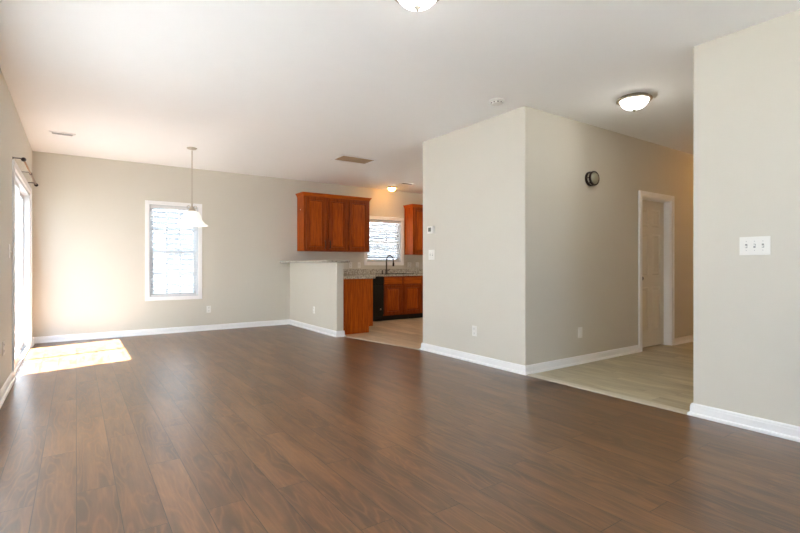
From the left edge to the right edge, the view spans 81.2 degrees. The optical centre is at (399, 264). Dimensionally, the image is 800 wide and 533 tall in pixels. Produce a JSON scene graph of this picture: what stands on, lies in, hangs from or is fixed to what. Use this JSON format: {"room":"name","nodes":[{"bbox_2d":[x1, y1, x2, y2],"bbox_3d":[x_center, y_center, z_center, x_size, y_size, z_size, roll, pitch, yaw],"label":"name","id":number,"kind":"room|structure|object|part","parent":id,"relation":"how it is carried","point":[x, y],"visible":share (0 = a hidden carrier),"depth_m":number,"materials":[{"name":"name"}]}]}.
{"room":"empty living room","nodes":[
{"label":"empty living room","id":0,"kind":"room"},
{"bbox_2d":[0,68,31,388],"bbox_3d":[-2.356,-0.247,2.412,0.120,2.680,9.850,0,0,-35],"label":"wall","id":1,"kind":"structure","parent":0,"point":[14,142],"depth_m":4.09,"materials":[{"name":"beige paint"}]},
{"bbox_2d":[2,341,4,355],"bbox_3d":[-3.304,0.693,3.890,0.009,0.115,0.070,0,0,-35],"label":"wall outlet","id":2,"kind":"object","parent":1,"relation":"attached to","point":[3,344],"visible":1,"depth_m":3.87,"materials":[{"name":"white plastic"}]},
{"bbox_2d":[0,371,15,408],"bbox_3d":[-1.581,1.048,1.425,0.028,0.090,7.345,0,0,-35],"label":"baseboard","id":3,"kind":"structure","parent":1,"relation":"attached to","point":[6,387],"depth_m":3.97,"materials":[{"name":"white wood"}]},
{"bbox_2d":[12,159,31,376],"bbox_3d":[-4.345,0.043,5.292,0.138,2.100,2.150,0,0,-35],"label":"door","id":4,"kind":"structure","parent":1,"relation":"in","point":[23,191],"depth_m":6.01,"materials":[{"name":"white plastic"}]},
{"bbox_3d":[-4.074,0.081,4.915,0.030,1.965,1.002,0,0,-35],"label":"sliding panel","id":5,"kind":"part","parent":4,"relation":"part of","materials":[{"name":"white glass"}]},
{"bbox_3d":[-4.643,0.081,5.668,0.030,1.965,0.972,0,0,-35],"label":"sliding panel","id":6,"kind":"part","parent":4,"relation":"part of","materials":[{"name":"white glass"}]},
{"bbox_3d":[-4.353,0.078,5.287,0.120,2.030,2.010,0,0,-35],"label":"frame","id":7,"kind":"part","parent":4,"relation":"part of","materials":[{"name":"white plastic"}]},
{"bbox_2d":[12,157,37,186],"bbox_3d":[-4.153,-1.010,5.197,0.106,0.057,1.793,0,0,-35],"label":"curtain rod","id":8,"kind":"object","parent":1,"relation":"attached to","point":[23,159],"visible":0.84,"depth_m":4.97,"materials":[{"name":"black metal"}]},
{"bbox_3d":[-4.134,-1.017,5.226,0.016,0.016,1.700,0,0,-35],"label":"rod","id":9,"kind":"part","parent":8,"relation":"part of","materials":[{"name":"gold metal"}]},
{"bbox_2d":[32,151,422,336],"bbox_3d":[-1.947,-0.247,8.765,8.040,2.680,0.120,0,0,-35],"label":"wall","id":10,"kind":"structure","parent":0,"point":[88,213],"depth_m":7.28,"materials":[{"name":"beige paint"}]},
{"bbox_2d":[145,200,201,300],"bbox_3d":[-3.665,-0.225,7.561,0.837,1.575,0.138,0,0,-35],"label":"window","id":11,"kind":"structure","parent":10,"relation":"in","point":[149,251],"depth_m":7.54,"materials":[{"name":"white plastic"}]},
{"bbox_3d":[-3.694,-0.566,7.604,0.653,0.748,0.026,0,0,-35],"label":"sash","id":12,"kind":"part","parent":11,"relation":"part of","materials":[{"name":"white plastic"}]},
{"bbox_3d":[-3.678,0.132,7.581,0.653,0.719,0.026,0,0,-35],"label":"sash","id":13,"kind":"part","parent":11,"relation":"part of","materials":[{"name":"white glass"}]},
{"bbox_2d":[150,205,196,295],"bbox_3d":[-3.652,-0.225,7.543,0.687,1.427,0.051,0,0,-35],"label":"window blind","id":14,"kind":"object","parent":11,"relation":"attached to","point":[151,206],"visible":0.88,"depth_m":7.52,"materials":[{"name":"white plastic"}]},
{"bbox_3d":[-3.651,-0.915,7.542,0.687,0.046,0.046,0,0,-35],"label":"head rail","id":15,"kind":"part","parent":14,"relation":"part of","materials":[{"name":"white plastic"}]},
{"bbox_3d":[-3.653,0.480,7.545,0.681,0.018,0.046,0,0,-35],"label":"rail","id":16,"kind":"part","parent":14,"relation":"part of","materials":[{"name":"white plastic"}]},
{"bbox_3d":[-3.653,-0.209,7.544,0.518,1.365,0.049,0,0,-35],"label":"ladder cord","id":17,"kind":"part","parent":14,"relation":"part of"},
{"bbox_2d":[32,319,345,346],"bbox_3d":[-2.971,1.048,6.819,3.898,0.090,1.908,0,0,-35],"label":"baseboard","id":18,"kind":"structure","parent":10,"relation":"attached to","point":[86,336],"depth_m":7.38,"materials":[{"name":"white wood"}]},
{"bbox_2d":[206,306,210,312],"bbox_3d":[-3.204,0.741,7.814,0.070,0.115,0.009,0,0,-35],"label":"wall outlet","id":19,"kind":"object","parent":10,"relation":"attached to","point":[208,308],"visible":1,"depth_m":7.81,"materials":[{"name":"white plastic"}]},
{"bbox_2d":[295,192,371,251],"bbox_3d":[-1.247,-0.791,8.954,1.453,1.064,0.367,0,0,-35],"label":"upper cabinet","id":20,"kind":"object","parent":10,"relation":"attached to","point":[325,222],"visible":1,"depth_m":8.76,"materials":[{"name":"brown wood"}]},
{"bbox_3d":[-1.544,-0.761,8.579,0.390,0.965,0.024,0,0,-35],"label":"door","id":21,"kind":"part","parent":20,"relation":"part of","materials":[{"name":"brown wood"}]},
{"bbox_3d":[-1.254,-1.291,8.963,1.453,0.064,0.344,0,0,-35],"label":"crown moulding","id":22,"kind":"part","parent":20,"relation":"part of","materials":[{"name":"brown wood"}]},
{"bbox_3d":[-1.180,-0.761,8.831,0.385,0.965,0.024,0,0,-35],"label":"door","id":23,"kind":"part","parent":20,"relation":"part of","materials":[{"name":"brown wood"}]},
{"bbox_3d":[-0.804,-0.761,9.092,0.420,0.965,0.024,0,0,-35],"label":"door","id":24,"kind":"part","parent":20,"relation":"part of","materials":[{"name":"brown wood"}]},
{"bbox_2d":[343,269,422,273],"bbox_3d":[-0.106,0.132,8.904,3.237,0.100,1.749,0,0,-35],"label":"backsplash","id":25,"kind":"structure","parent":10,"relation":"attached to","point":[345,271],"depth_m":9.69,"materials":[{"name":"stone"}]},
{"bbox_2d":[364,216,403,264],"bbox_3d":[-0.361,-0.504,9.856,0.990,1.025,0.138,0,0,-35],"label":"window","id":26,"kind":"structure","parent":10,"relation":"in","point":[401,220],"depth_m":9.96,"materials":[{"name":"white plastic"}]},
{"bbox_3d":[-0.374,-0.294,9.875,0.786,0.440,0.026,0,0,-35],"label":"sash","id":27,"kind":"part","parent":26,"relation":"part of","materials":[{"name":"white plastic"}]},
{"bbox_2d":[367,220,399,260],"bbox_3d":[-0.348,-0.504,9.838,0.820,0.857,0.051,0,0,-35],"label":"window blind","id":28,"kind":"object","parent":26,"relation":"attached to","point":[390,236],"visible":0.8,"depth_m":9.83,"materials":[{"name":"white plastic"}]},
{"bbox_3d":[-0.347,-0.910,9.836,0.820,0.046,0.046,0,0,-35],"label":"head rail","id":29,"kind":"part","parent":28,"relation":"part of","materials":[{"name":"white plastic"}]},
{"bbox_2d":[403,204,422,254],"bbox_3d":[0.506,-0.754,10.185,0.828,1.064,0.344,0,0,-35],"label":"upper cabinet","id":30,"kind":"object","parent":10,"relation":"attached to","point":[413,213],"visible":0.44,"depth_m":9.93,"materials":[{"name":"brown wood"}]},
{"bbox_3d":[0.506,-1.254,10.185,0.828,0.064,0.344,0,0,-35],"label":"crown moulding","id":31,"kind":"part","parent":30,"relation":"part of","materials":[{"name":"brown wood"}]},
{"bbox_3d":[0.585,-0.737,10.071,0.758,1.028,0.003,0,0,-35],"label":"frame","id":32,"kind":"part","parent":30,"relation":"part of","materials":[{"name":"brown wood"}]},
{"bbox_3d":[0.442,-0.725,9.958,0.335,0.965,0.024,0,0,-35],"label":"door","id":33,"kind":"part","parent":30,"relation":"part of","materials":[{"name":"brown wood"}]},
{"bbox_2d":[290,263,342,330],"bbox_3d":[-1.450,0.528,7.892,0.120,1.130,1.880,0,0,-35],"label":"wall","id":34,"kind":"structure","parent":0,"point":[318,285],"depth_m":7.64,"materials":[{"name":"beige paint"}]},
{"bbox_2d":[280,260,349,262],"bbox_3d":[-1.482,-0.053,7.827,0.395,0.031,1.949,0,0,-35],"label":"bar ledge","id":35,"kind":"object","parent":34,"relation":"on","point":[319,261],"visible":1,"depth_m":7.12,"materials":[{"name":"stone"}]},
{"bbox_2d":[0,317,799,532],"bbox_3d":[1.662,1.143,5.233,9.700,0.101,9.900,0,0,-35],"label":"floor","id":36,"kind":"structure","parent":0,"point":[288,428],"depth_m":2.83,"materials":[{"name":"brown wood"}]},
{"bbox_2d":[343,279,372,334],"bbox_3d":[-1.000,0.657,7.913,0.604,0.870,1.140,0,0,-35],"label":"base cabinet","id":37,"kind":"object","parent":36,"relation":"on","point":[357,293],"visible":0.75,"depth_m":7.44,"materials":[{"name":"brown wood"}]},
{"bbox_2d":[343,269,422,278],"bbox_3d":[-0.096,0.151,8.890,3.237,0.138,1.784,0,0,-35],"label":"countertop","id":38,"kind":"structure","parent":37,"relation":"on","point":[347,273],"depth_m":9.43,"materials":[{"name":"stone"}]},
{"bbox_2d":[382,255,393,273],"bbox_3d":[-0.236,-0.013,9.657,0.273,0.390,0.187,0,0,11],"label":"kitchen faucet","id":39,"kind":"object","parent":38,"relation":"on","point":[386,269],"visible":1,"depth_m":9.67,"materials":[{"name":"metal"}]},
{"bbox_2d":[373,276,383,320],"bbox_3d":[-0.729,0.659,9.145,0.598,0.866,0.642,0,0,-35],"label":"dishwasher","id":40,"kind":"object","parent":36,"relation":"on","point":[378,282],"visible":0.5,"depth_m":9.01,"materials":[{"name":"black metal"}]},
{"bbox_3d":[-0.566,0.669,8.911,0.590,0.585,0.032,0,0,-35],"label":"door","id":41,"kind":"part","parent":40,"relation":"part of","materials":[{"name":"black metal"}]},
{"bbox_3d":[-0.564,0.300,8.907,0.590,0.140,0.040,0,0,-35],"label":"control panel","id":42,"kind":"part","parent":40,"relation":"part of","materials":[{"name":"black plastic"}]},
{"bbox_2d":[344,336,419,349],"bbox_3d":[-0.288,1.089,6.581,0.048,0.007,1.563,0,0,-45],"label":"trim","id":43,"kind":"structure","parent":36,"relation":"on","point":[344,336],"depth_m":6.51,"materials":[{"name":"brown wood"}]},
{"bbox_2d":[381,276,420,320],"bbox_3d":[-0.109,0.657,9.586,0.915,0.870,0.624,0,0,-35],"label":"base cabinet","id":44,"kind":"object","parent":36,"relation":"on","point":[402,294],"visible":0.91,"depth_m":9.35,"materials":[{"name":"brown wood"}]},
{"bbox_3d":[-0.132,0.312,9.208,0.423,0.130,0.019,0,0,-35],"label":"drawer","id":45,"kind":"part","parent":44,"relation":"part of","materials":[{"name":"brown wood"}]},
{"bbox_3d":[-0.131,0.684,9.206,0.423,0.565,0.024,0,0,-35],"label":"door","id":46,"kind":"part","parent":44,"relation":"part of","materials":[{"name":"brown wood"}]},
{"bbox_3d":[0.253,0.312,9.475,0.423,0.130,0.019,0,0,-35],"label":"drawer","id":47,"kind":"part","parent":44,"relation":"part of","materials":[{"name":"brown wood"}]},
{"bbox_3d":[0.254,0.684,9.473,0.423,0.565,0.024,0,0,-35],"label":"door","id":48,"kind":"part","parent":44,"relation":"part of","materials":[{"name":"brown wood"}]},
{"bbox_2d":[419,276,422,317],"bbox_3d":[0.581,0.657,10.065,0.760,0.870,0.624,0,0,-35],"label":"base cabinet","id":49,"kind":"object","parent":36,"relation":"on","point":[421,313],"visible":0.09,"depth_m":9.62,"materials":[{"name":"brown wood"}]},
{"bbox_3d":[0.597,0.684,9.711,0.358,0.565,0.024,0,0,-35],"label":"door","id":50,"kind":"part","parent":49,"relation":"part of","materials":[{"name":"brown wood"}]},
{"bbox_2d":[527,374,688,414],"bbox_3d":[1.715,1.089,4.043,0.106,0.007,1.474,0,0,-35],"label":"trim","id":51,"kind":"structure","parent":36,"relation":"on","point":[645,402],"depth_m":3.91,"materials":[{"name":"beige wood"}]},
{"bbox_2d":[0,0,799,193],"bbox_3d":[1.660,-1.662,5.219,9.920,0.150,10.120,0,0,-35],"label":"ceiling","id":52,"kind":"structure","parent":0,"point":[285,89],"depth_m":3.85,"materials":[{"name":"white paint"}]},
{"bbox_2d":[49,131,75,136],"bbox_3d":[-4.075,-1.581,5.632,0.260,0.009,0.130,0,0,-35],"label":"ceiling vent","id":53,"kind":"object","parent":52,"relation":"in","point":[50,132],"visible":1,"depth_m":5.62,"materials":[{"name":"plastic"}]},
{"bbox_2d":[176,147,207,226],"bbox_3d":[-2.822,-1.059,6.329,0.414,1.054,0.414,0,0,-35],"label":"pendant lamp","id":54,"kind":"object","parent":52,"relation":"hanging from","point":[190,218],"visible":1,"depth_m":6.26,"materials":[{"name":"silver metal"}]},
{"bbox_3d":[-2.822,-0.633,6.329,0.414,0.202,0.414,0,0,-35],"label":"lamp shade","id":55,"kind":"part","parent":54,"relation":"part of","materials":[{"name":"white glass"}]},
{"bbox_3d":[-2.822,-1.189,6.329,0.016,0.753,0.016,0,0,10],"label":"chain","id":56,"kind":"part","parent":54,"relation":"part of","materials":[{"name":"silver metal"}]},
{"bbox_2d":[331,154,377,164],"bbox_3d":[-0.685,-1.581,7.018,0.600,0.009,0.380,0,0,-35],"label":"ceiling vent","id":57,"kind":"object","parent":52,"relation":"in","point":[344,158],"visible":1,"depth_m":7.00,"materials":[{"name":"beige metal"}]},
{"bbox_2d":[387,186,396,191],"bbox_3d":[-0.166,-1.529,9.478,0.210,0.114,0.210,0,0,-35],"label":"ceiling light","id":58,"kind":"object","parent":52,"relation":"attached to","point":[390,188],"visible":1,"depth_m":9.42,"materials":[{"name":"white glass"}]},
{"bbox_2d":[395,0,438,11],"bbox_3d":[0.099,-1.516,2.662,0.310,0.139,0.310,0,0,-35],"label":"ceiling light","id":59,"kind":"object","parent":52,"relation":"attached to","point":[414,5],"visible":1,"depth_m":2.65,"materials":[{"name":"white glass"}]},
{"bbox_2d":[490,98,503,105],"bbox_3d":[0.933,-1.565,4.495,0.136,0.043,0.136,0,0,-35],"label":"smoke detector","id":60,"kind":"object","parent":52,"relation":"attached to","point":[495,101],"visible":1,"depth_m":4.46,"materials":[{"name":"white plastic"}]},
{"bbox_2d":[616,92,652,111],"bbox_3d":[2.215,-1.516,4.411,0.310,0.141,0.310,0,0,-35],"label":"ceiling light","id":61,"kind":"object","parent":52,"relation":"attached to","point":[632,101],"visible":1,"depth_m":4.33,"materials":[{"name":"white glass"}]},
{"bbox_3d":[2.215,-1.512,4.411,0.242,0.085,0.242,0,0,-35],"label":"lamp shade","id":62,"kind":"part","parent":61,"relation":"part of","materials":[{"name":"white glass"}]},
{"bbox_2d":[423,106,532,365],"bbox_3d":[0.819,-0.247,5.378,0.120,2.680,1.680,0,0,-35],"label":"wall","id":63,"kind":"structure","parent":0,"point":[478,177],"depth_m":5.17,"materials":[{"name":"beige paint"}]},
{"bbox_2d":[427,226,434,233],"bbox_3d":[0.389,-0.442,5.870,0.026,0.090,0.120,0,0,-35],"label":"thermostat","id":64,"kind":"object","parent":63,"relation":"attached to","point":[430,229],"visible":1,"depth_m":5.86,"materials":[{"name":"white plastic"}]},
{"bbox_2d":[429,250,434,259],"bbox_3d":[0.392,-0.129,5.872,0.018,0.125,0.115,0,0,-35],"label":"light switch","id":65,"kind":"object","parent":63,"relation":"attached to","point":[431,252],"visible":1,"depth_m":5.86,"materials":[{"name":"white plastic"}]},
{"bbox_2d":[472,326,476,335],"bbox_3d":[0.835,0.741,5.241,0.009,0.115,0.070,0,0,-35],"label":"wall outlet","id":66,"kind":"object","parent":63,"relation":"attached to","point":[474,328],"visible":1,"depth_m":5.23,"materials":[{"name":"white plastic"}]},
{"bbox_2d":[533,108,692,363],"bbox_3d":[3.531,-0.247,6.311,5.400,2.680,0.120,0,0,-35],"label":"wall","id":67,"kind":"structure","parent":0,"point":[585,237],"depth_m":5.32,"materials":[{"name":"beige paint"}]},
{"bbox_2d":[419,343,640,375],"bbox_3d":[1.632,1.048,5.942,2.156,0.090,1.736,0,0,-35],"label":"baseboard","id":68,"kind":"structure","parent":67,"relation":"attached to","point":[587,358],"depth_m":5.16,"materials":[{"name":"white wood"}]},
{"bbox_2d":[578,327,581,337],"bbox_3d":[1.998,0.748,5.167,0.075,0.120,0.010,0,0,-35],"label":"wall outlet","id":69,"kind":"object","parent":67,"relation":"attached to","point":[579,328],"visible":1,"depth_m":5.16,"materials":[{"name":"white plastic"}]},
{"bbox_2d":[585,171,599,185],"bbox_3d":[2.171,-0.972,5.237,0.184,0.166,0.092,0,0,-35],"label":"door chime","id":70,"kind":"object","parent":67,"relation":"attached to","point":[592,178],"visible":1,"depth_m":5.21,"materials":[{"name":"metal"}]},
{"bbox_2d":[638,190,674,351],"bbox_3d":[3.333,0.078,6.159,0.890,2.030,0.144,0,0,-35],"label":"door","id":71,"kind":"structure","parent":67,"relation":"in","point":[656,211],"depth_m":6.28,"materials":[{"name":"wood"}]},
{"bbox_2d":[674,335,692,344],"bbox_3d":[4.761,1.048,7.075,2.508,0.090,0.028,0,0,-35],"label":"baseboard","id":72,"kind":"structure","parent":67,"relation":"attached to","point":[685,339],"depth_m":6.52,"materials":[{"name":"white wood"}]},
{"bbox_2d":[693,9,799,426],"bbox_3d":[3.087,-0.247,2.129,0.120,2.680,3.175,0,0,-35],"label":"wall","id":73,"kind":"structure","parent":0,"point":[746,82],"depth_m":3.13,"materials":[{"name":"beige paint"}]},
{"bbox_2d":[687,403,799,441],"bbox_3d":[5.282,1.048,3.669,5.538,0.090,3.203,0,0,-35],"label":"baseboard","id":74,"kind":"structure","parent":73,"relation":"attached to","point":[761,425],"depth_m":3.11,"materials":[{"name":"white wood"}]},
{"bbox_2d":[739,236,770,254],"bbox_3d":[2.341,-0.127,3.083,0.018,0.122,0.171,0,0,-35],"label":"light switch","id":75,"kind":"object","parent":73,"relation":"attached to","point":[758,245],"visible":1,"depth_m":3.08,"materials":[{"name":"white plastic"}]},
{"label":"outside","id":76,"kind":"structure","parent":0,"visible":0},
{"bbox_3d":[-0.798,1.303,5.533,55.000,0.180,60.000,0,0,-35],"label":"ground","id":77,"kind":"structure","parent":76,"visible":0},
{"bbox_2d":[15,194,395,325],"bbox_3d":[-4.859,-1.747,14.887,15.800,5.920,6.800,0,0,-35],"label":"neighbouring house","id":78,"kind":"structure","parent":77,"relation":"on","point":[158,240],"depth_m":10.94,"materials":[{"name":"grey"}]}
]}

